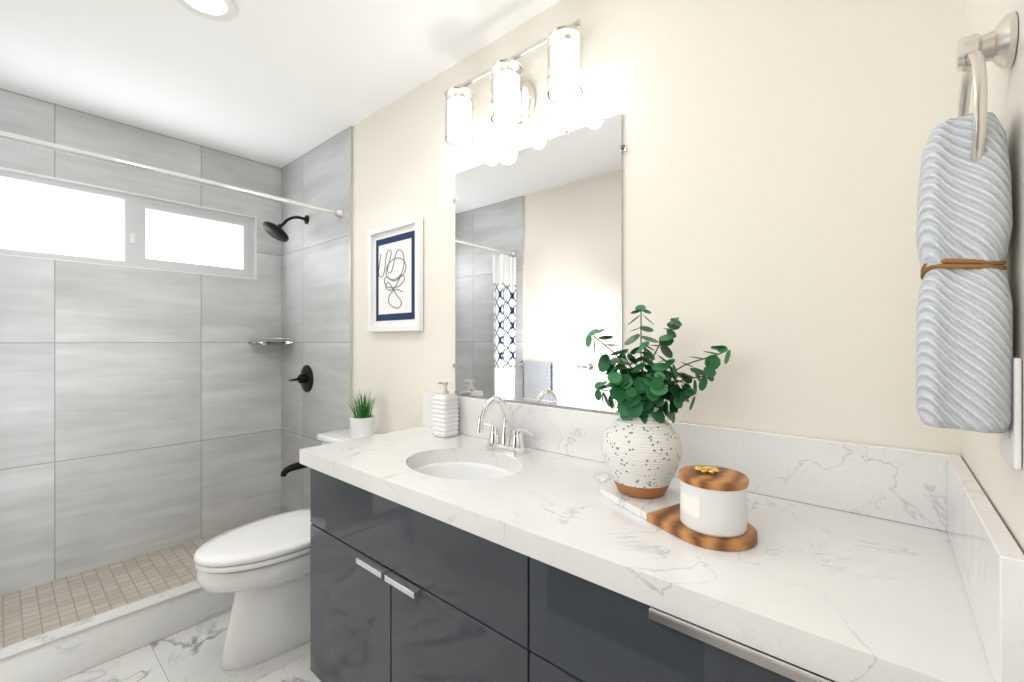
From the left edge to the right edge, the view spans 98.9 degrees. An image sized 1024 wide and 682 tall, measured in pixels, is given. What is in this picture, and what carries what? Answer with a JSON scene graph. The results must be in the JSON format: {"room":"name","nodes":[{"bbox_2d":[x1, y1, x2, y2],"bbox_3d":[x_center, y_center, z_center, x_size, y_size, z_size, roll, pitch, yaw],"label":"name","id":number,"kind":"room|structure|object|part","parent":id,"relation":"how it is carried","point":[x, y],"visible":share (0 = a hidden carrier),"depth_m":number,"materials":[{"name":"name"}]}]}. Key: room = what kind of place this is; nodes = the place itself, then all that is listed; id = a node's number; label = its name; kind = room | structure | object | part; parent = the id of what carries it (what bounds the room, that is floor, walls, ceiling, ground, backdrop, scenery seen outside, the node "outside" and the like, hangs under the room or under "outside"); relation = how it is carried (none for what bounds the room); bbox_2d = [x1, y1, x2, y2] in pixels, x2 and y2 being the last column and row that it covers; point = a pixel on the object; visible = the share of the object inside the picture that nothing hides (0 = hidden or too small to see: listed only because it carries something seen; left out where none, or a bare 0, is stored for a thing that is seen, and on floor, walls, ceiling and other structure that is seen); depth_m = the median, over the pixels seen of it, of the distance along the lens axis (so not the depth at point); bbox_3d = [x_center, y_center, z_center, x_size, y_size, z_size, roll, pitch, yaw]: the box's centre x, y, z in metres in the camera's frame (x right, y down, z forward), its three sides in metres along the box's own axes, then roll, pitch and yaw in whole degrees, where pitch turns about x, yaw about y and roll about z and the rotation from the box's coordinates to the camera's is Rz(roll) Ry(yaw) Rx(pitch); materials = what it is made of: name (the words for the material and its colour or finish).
{"room":"bathroom","nodes":[
{"label":"bathroom","id":0,"kind":"room"},
{"bbox_2d":[58,611,320,681],"bbox_3d":[-0.827,1.294,1.363,3.460,0.060,1.720,0,0,41],"label":"floor","id":1,"kind":"structure","parent":0,"point":[193,653],"depth_m":1.71,"materials":[{"name":"stone"}]},
{"bbox_2d":[0,529,231,647],"bbox_3d":[-1.792,1.224,2.188,0.698,0.080,1.496,0,0,41],"label":"shower floor","id":2,"kind":"structure","parent":1,"relation":"on","point":[30,612],"depth_m":2.07,"materials":[{"name":"tile"}]},
{"bbox_2d":[0,580,234,681],"bbox_3d":[-1.487,1.185,1.927,0.104,0.158,1.496,0,0,41],"label":"shower curb","id":3,"kind":"object","parent":1,"relation":"on","point":[63,652],"depth_m":1.74,"materials":[{"name":"stone"}]},
{"bbox_2d":[193,429,379,669],"bbox_3d":[-0.919,0.864,1.917,0.456,0.800,0.783,0,0,41],"label":"toilet","id":4,"kind":"object","parent":1,"relation":"on","point":[260,568],"visible":0.5,"depth_m":1.72,"materials":[{"name":"white ceramic"}]},
{"bbox_3d":[-1.004,0.837,1.818,0.390,0.019,0.516,0,0,40],"label":"seat","id":5,"kind":"part","parent":4,"relation":"part of","materials":[{"name":"white ceramic"}]},
{"bbox_3d":[-1.003,0.807,1.819,0.394,0.031,0.526,0,0,40],"label":"lid","id":6,"kind":"part","parent":4,"relation":"part of","materials":[{"name":"white ceramic"}]},
{"bbox_3d":[-0.925,1.057,1.910,0.386,0.414,0.747,0,0,40],"label":"bowl","id":7,"kind":"part","parent":4,"relation":"part of","materials":[{"name":"white ceramic"}]},
{"bbox_2d":[342,388,376,438],"bbox_3d":[-0.714,0.348,2.105,0.202,0.230,0.194,0,0,41],"label":"grass plant","id":8,"kind":"object","parent":4,"relation":"on","point":[362,422],"visible":0.98,"depth_m":2.07,"materials":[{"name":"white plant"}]},
{"bbox_3d":[-0.718,0.412,2.106,0.116,0.100,0.116,0,0,40],"label":"pot","id":9,"kind":"part","parent":8,"relation":"part of","materials":[{"name":"white ceramic"}]},
{"bbox_2d":[299,460,862,681],"bbox_3d":[0.086,0.849,1.203,1.655,0.828,0.570,0,0,41],"label":"bathroom vanity","id":10,"kind":"object","parent":1,"relation":"on","point":[497,539],"depth_m":1.01,"materials":[{"name":"grey"}]},
{"bbox_2d":[299,428,990,681],"bbox_3d":[0.074,0.409,1.219,1.696,0.050,0.564,0,0,41],"label":"countertop","id":11,"kind":"structure","parent":10,"relation":"on","point":[865,598],"depth_m":0.78,"materials":[{"name":"white stone"}]},
{"bbox_2d":[432,382,458,437],"bbox_3d":[-0.269,0.275,1.779,0.085,0.216,0.085,0,0,41],"label":"soap dispenser","id":12,"kind":"object","parent":11,"relation":"on","point":[445,415],"visible":0.98,"depth_m":1.75,"materials":[{"name":"white ceramic"}]},
{"bbox_2d":[407,452,518,487],"bbox_3d":[-0.156,0.502,1.390,0.450,0.160,0.355,0,0,41],"label":"sink","id":13,"kind":"object","parent":11,"relation":"in","point":[461,469],"depth_m":1.54,"materials":[{"name":"white ceramic"}]},
{"bbox_2d":[475,396,534,455],"bbox_3d":[-0.058,0.286,1.504,0.247,0.194,0.172,0,0,41],"label":"faucet","id":14,"kind":"object","parent":11,"relation":"on","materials":[{"name":"silver metal"}]},
{"bbox_2d":[595,471,679,519],"bbox_3d":[0.285,0.376,1.081,0.287,0.015,0.217,0,0,41],"label":"board","id":15,"kind":"object","parent":11,"relation":"on","point":[640,507],"depth_m":1.02,"materials":[{"name":"white stone"}]},
{"bbox_3d":[0.257,0.376,1.206,0.036,0.015,0.072,0,0,-24],"label":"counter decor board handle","id":16,"kind":"part","parent":15,"relation":"part of","materials":[{"name":"white stone"}]},
{"bbox_2d":[602,407,681,498],"bbox_3d":[0.316,0.262,1.072,0.188,0.212,0.188,0,0,41],"label":"vase","id":17,"kind":"object","parent":15,"relation":"on","point":[642,460],"visible":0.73,"depth_m":1.00,"materials":[{"name":"white ceramic"}]},
{"bbox_2d":[593,336,632,383],"bbox_3d":[0.259,0.102,1.059,0.089,0.232,0.095,0,0,41],"label":"stem","id":18,"kind":"object","parent":17,"relation":"in","point":[613,352],"visible":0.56,"depth_m":1.06,"materials":[{"name":"green"}]},
{"bbox_2d":[640,311,641,375],"bbox_3d":[0.319,0.072,1.071,0.010,0.290,0.003,0,0,16],"label":"stem","id":19,"kind":"object","parent":17,"relation":"in","point":[641,331],"visible":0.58,"depth_m":1.07,"materials":[{"name":"green"}]},
{"bbox_2d":[585,305,730,422],"bbox_3d":[0.359,0.055,1.067,0.277,0.290,0.259,0,0,41],"label":"decor","id":20,"kind":"object","parent":17,"relation":"in","point":[641,398],"visible":1,"depth_m":1.04,"materials":[{"name":"green plant"}]},
{"bbox_2d":[647,325,674,371],"bbox_3d":[0.356,0.087,1.081,0.104,0.261,0.004,0,0,-12],"label":"stem","id":21,"kind":"object","parent":17,"relation":"in","point":[661,343],"visible":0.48,"depth_m":1.08,"materials":[{"name":"green"}]},
{"bbox_2d":[668,375,705,386],"bbox_3d":[0.386,0.147,1.052,0.165,0.142,0.006,0,0,13],"label":"stem","id":22,"kind":"object","parent":17,"relation":"in","point":[688,379],"visible":0.48,"depth_m":1.04,"materials":[{"name":"green plant"}]},
{"bbox_2d":[669,352,721,376],"bbox_3d":[0.418,0.122,1.072,0.196,0.192,0.004,0,0,0],"label":"stem","id":23,"kind":"object","parent":17,"relation":"in","point":[696,361],"visible":0.42,"depth_m":1.07,"materials":[{"name":"green plant"}]},
{"bbox_2d":[647,504,757,550],"bbox_3d":[0.399,0.376,0.910,0.204,0.015,0.206,0,0,41],"label":"board","id":24,"kind":"object","parent":11,"relation":"on","point":[667,519],"visible":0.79,"depth_m":0.84,"materials":[{"name":"brown wood"}]},
{"bbox_2d":[680,480,746,537],"bbox_3d":[0.401,0.324,0.876,0.122,0.088,0.122,0,0,41],"label":"decor","id":25,"kind":"object","parent":24,"relation":"on","point":[723,514],"visible":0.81,"depth_m":0.82,"materials":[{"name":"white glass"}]},
{"bbox_2d":[681,490,699,517],"bbox_3d":[0.349,0.319,0.858,0.045,0.038,0.026,0,0,41],"label":"decor","id":26,"kind":"object","parent":25,"relation":"attached to","point":[690,505],"visible":1,"depth_m":0.85,"materials":[{"name":"white"}]},
{"bbox_2d":[678,465,748,490],"bbox_3d":[0.401,0.272,0.876,0.128,0.014,0.128,0,0,41],"label":"decor","id":27,"kind":"object","parent":25,"relation":"on","point":[725,479],"visible":0.9,"depth_m":0.85,"materials":[{"name":"brown wood"}]},
{"bbox_2d":[694,465,718,473],"bbox_3d":[0.392,0.257,0.884,0.049,0.011,0.049,0,0,41],"label":"decor","id":28,"kind":"object","parent":27,"relation":"attached to","point":[708,469],"visible":1,"depth_m":0.88,"materials":[{"name":"gold metal"}]},
{"bbox_2d":[0,0,560,167],"bbox_3d":[-0.827,-1.206,1.363,3.460,0.060,1.720,0,0,41],"label":"ceiling","id":29,"kind":"structure","parent":0,"point":[279,83],"depth_m":1.83,"materials":[{"name":"white paint"}]},
{"bbox_2d":[176,0,237,21],"bbox_3d":[-1.058,-1.171,1.508,0.194,0.008,0.194,0,0,41],"label":"recessed light","id":30,"kind":"object","parent":29,"relation":"in","point":[220,10],"visible":1,"depth_m":1.54,"materials":[{"name":"white"}]},
{"bbox_2d":[352,0,961,457],"bbox_3d":[-0.300,0.044,1.979,3.460,2.440,0.100,0,0,41],"label":"wall","id":31,"kind":"structure","parent":0,"point":[770,164],"depth_m":1.15,"materials":[{"name":"white paint"}]},
{"bbox_2d":[281,126,349,512],"bbox_3d":[-1.226,0.044,2.696,0.898,2.440,0.012,0,0,41],"label":"tile","id":32,"kind":"structure","parent":31,"relation":"attached to","point":[315,288],"depth_m":2.67,"materials":[{"name":"grey tile"}]},
{"bbox_2d":[0,131,342,218],"bbox_3d":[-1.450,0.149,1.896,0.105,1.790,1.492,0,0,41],"label":"shower rod","id":33,"kind":"object","parent":32,"relation":"attached to","point":[338,213],"visible":1,"depth_m":1.83,"materials":[{"name":"silver metal"}]},
{"bbox_2d":[262,215,308,241],"bbox_3d":[-1.359,-0.690,2.634,0.156,0.188,0.253,0,0,41],"label":"shower head","id":34,"kind":"object","parent":32,"relation":"attached to","point":[276,232],"visible":1,"depth_m":2.59},
{"bbox_3d":[-1.330,-0.727,2.668,0.018,0.083,0.147,0,0,40],"label":"arm","id":35,"kind":"part","parent":34,"relation":"part of"},
{"bbox_2d":[280,462,306,476],"bbox_3d":[-1.328,0.777,2.670,0.052,0.072,0.157,0,0,41],"label":"tub spout","id":36,"kind":"object","parent":32,"relation":"attached to","point":[290,468],"visible":0.85,"depth_m":2.65,"materials":[{"name":"black metal"}]},
{"bbox_2d":[289,365,312,391],"bbox_3d":[-1.302,0.234,2.702,0.171,0.170,0.075,0,0,41],"label":"shower valve","id":37,"kind":"object","parent":32,"relation":"attached to","point":[304,378],"visible":1,"depth_m":2.69,"materials":[{"name":"black metal"}]},
{"bbox_3d":[-1.345,0.239,2.713,0.090,0.027,0.035,0,0,40],"label":"shower valve lever","id":38,"kind":"part","parent":37,"relation":"part of","materials":[{"name":"black metal"}]},
{"bbox_3d":[-1.293,0.234,2.711,0.170,0.170,0.050,0,0,40],"label":"shower valve plate","id":39,"kind":"part","parent":37,"relation":"part of","materials":[{"name":"black metal"}]},
{"bbox_2d":[350,126,351,415],"bbox_3d":[-0.882,0.044,2.402,0.006,2.440,0.013,0,0,41],"label":"trim","id":40,"kind":"structure","parent":31,"relation":"attached to","point":[350,269],"depth_m":2.40,"materials":[{"name":"silver metal"}]},
{"bbox_2d":[368,216,422,331],"bbox_3d":[-0.572,-0.306,2.123,0.420,0.520,0.029,0,0,41],"label":"framed art","id":41,"kind":"object","parent":31,"relation":"attached to","point":[395,276],"visible":1,"depth_m":2.11,"materials":[{"name":"white paper"}]},
{"bbox_2d":[444,18,583,145],"bbox_3d":[-0.008,-0.890,1.560,0.610,0.215,0.152,0,0,41],"label":"sconce","id":42,"kind":"object","parent":31,"relation":"attached to","point":[513,98],"visible":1,"depth_m":1.50,"materials":[{"name":"white glass"}]},
{"bbox_3d":[-0.204,-0.862,1.707,0.090,0.128,0.090,0,0,40],"label":"lamp shade","id":43,"kind":"part","parent":42,"relation":"part of","materials":[{"name":"white glass"}]},
{"bbox_3d":[-0.204,-0.868,1.707,0.112,0.169,0.112,0,0,40],"label":"glass","id":44,"kind":"part","parent":42,"relation":"part of","materials":[{"name":"white glass"}]},
{"bbox_3d":[-0.018,-0.862,1.548,0.090,0.128,0.090,0,0,40],"label":"lamp shade","id":45,"kind":"part","parent":42,"relation":"part of","materials":[{"name":"white glass"}]},
{"bbox_3d":[-0.018,-0.868,1.548,0.112,0.169,0.112,0,0,40],"label":"glass","id":46,"kind":"part","parent":42,"relation":"part of","materials":[{"name":"white glass"}]},
{"bbox_3d":[0.034,-0.876,1.609,0.114,0.150,0.024,0,0,40],"label":"plate","id":47,"kind":"part","parent":42,"relation":"part of","materials":[{"name":"silver metal"}]},
{"bbox_3d":[0.168,-0.862,1.389,0.090,0.128,0.090,0,0,40],"label":"lamp shade","id":48,"kind":"part","parent":42,"relation":"part of","materials":[{"name":"white glass"}]},
{"bbox_3d":[0.168,-0.868,1.389,0.112,0.169,0.112,0,0,40],"label":"glass","id":49,"kind":"part","parent":42,"relation":"part of","materials":[{"name":"white"}]},
{"bbox_2d":[453,113,625,412],"bbox_3d":[0.050,-0.248,1.605,0.786,0.941,0.009,0,0,41],"label":"vanity mirror","id":50,"kind":"object","parent":31,"relation":"attached to","point":[538,262],"visible":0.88,"depth_m":1.55,"materials":[{"name":"silver metal"}]},
{"bbox_2d":[423,392,959,531],"bbox_3d":[0.250,0.306,1.426,1.696,0.154,0.022,0,0,41],"label":"backsplash","id":51,"kind":"structure","parent":31,"relation":"attached to","point":[904,485],"depth_m":1.05,"materials":[{"name":"white stone"}]},
{"bbox_2d":[962,0,1023,553],"bbox_3d":[0.451,0.044,0.272,0.100,2.440,1.520,0,0,41],"label":"wall","id":52,"kind":"structure","parent":0,"point":[998,477],"depth_m":0.54,"materials":[{"name":"white paint"}]},
{"bbox_2d":[916,12,1017,432],"bbox_3d":[0.568,-0.143,0.553,0.084,0.496,0.166,0,0,41],"label":"towel ring","id":53,"kind":"object","parent":52,"relation":"attached to","point":[964,332],"visible":1,"depth_m":0.52,"materials":[{"name":"white fabric"}]},
{"bbox_2d":[943,453,1023,681],"bbox_3d":[0.704,0.306,0.667,0.021,0.154,0.542,0,0,41],"label":"backsplash","id":54,"kind":"structure","parent":52,"relation":"attached to","point":[989,562],"depth_m":0.54,"materials":[{"name":"white stone"}]},
{"bbox_2d":[999,357,1021,469],"bbox_3d":[0.592,0.082,0.524,0.010,0.125,0.085,0,0,41],"label":"switch plate","id":55,"kind":"object","parent":52,"relation":"attached to","point":[1011,445],"visible":0.58,"depth_m":0.49,"materials":[{"name":"white plastic"}]},
{"bbox_3d":[-2.104,0.044,2.455,0.100,2.440,1.520,0,0,40],"label":"wall","id":56,"kind":"structure","parent":0,"visible":0},
{"bbox_2d":[0,167,256,279],"bbox_3d":[-2.103,-0.606,2.424,0.082,0.410,1.235,0,0,41],"label":"window","id":57,"kind":"structure","parent":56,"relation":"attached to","point":[48,217],"depth_m":2.39,"materials":[{"name":"white glass"}]},
{"bbox_2d":[0,88,280,595],"bbox_3d":[-2.061,0.044,2.418,0.012,2.440,1.520,0,0,41],"label":"tile","id":58,"kind":"structure","parent":56,"relation":"attached to","point":[140,411],"depth_m":2.38,"materials":[{"name":"grey tile"}]},
{"bbox_2d":[248,338,293,344],"bbox_3d":[-1.560,0.004,2.840,0.201,0.045,0.201,0,0,41],"label":"glass shelf","id":59,"kind":"object","parent":58,"relation":"attached to","point":[266,342],"visible":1,"depth_m":2.83,"materials":[{"name":"white"}]},
{"bbox_3d":[-1.560,0.010,2.839,0.200,0.008,0.200,0,0,40],"label":"glass","id":60,"kind":"part","parent":59,"relation":"part of","materials":[{"name":"white"}]},
{"bbox_3d":[-1.560,-0.016,2.844,0.189,0.006,0.189,0,0,40],"label":"rail","id":61,"kind":"part","parent":59,"relation":"part of","materials":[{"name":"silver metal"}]}
]}

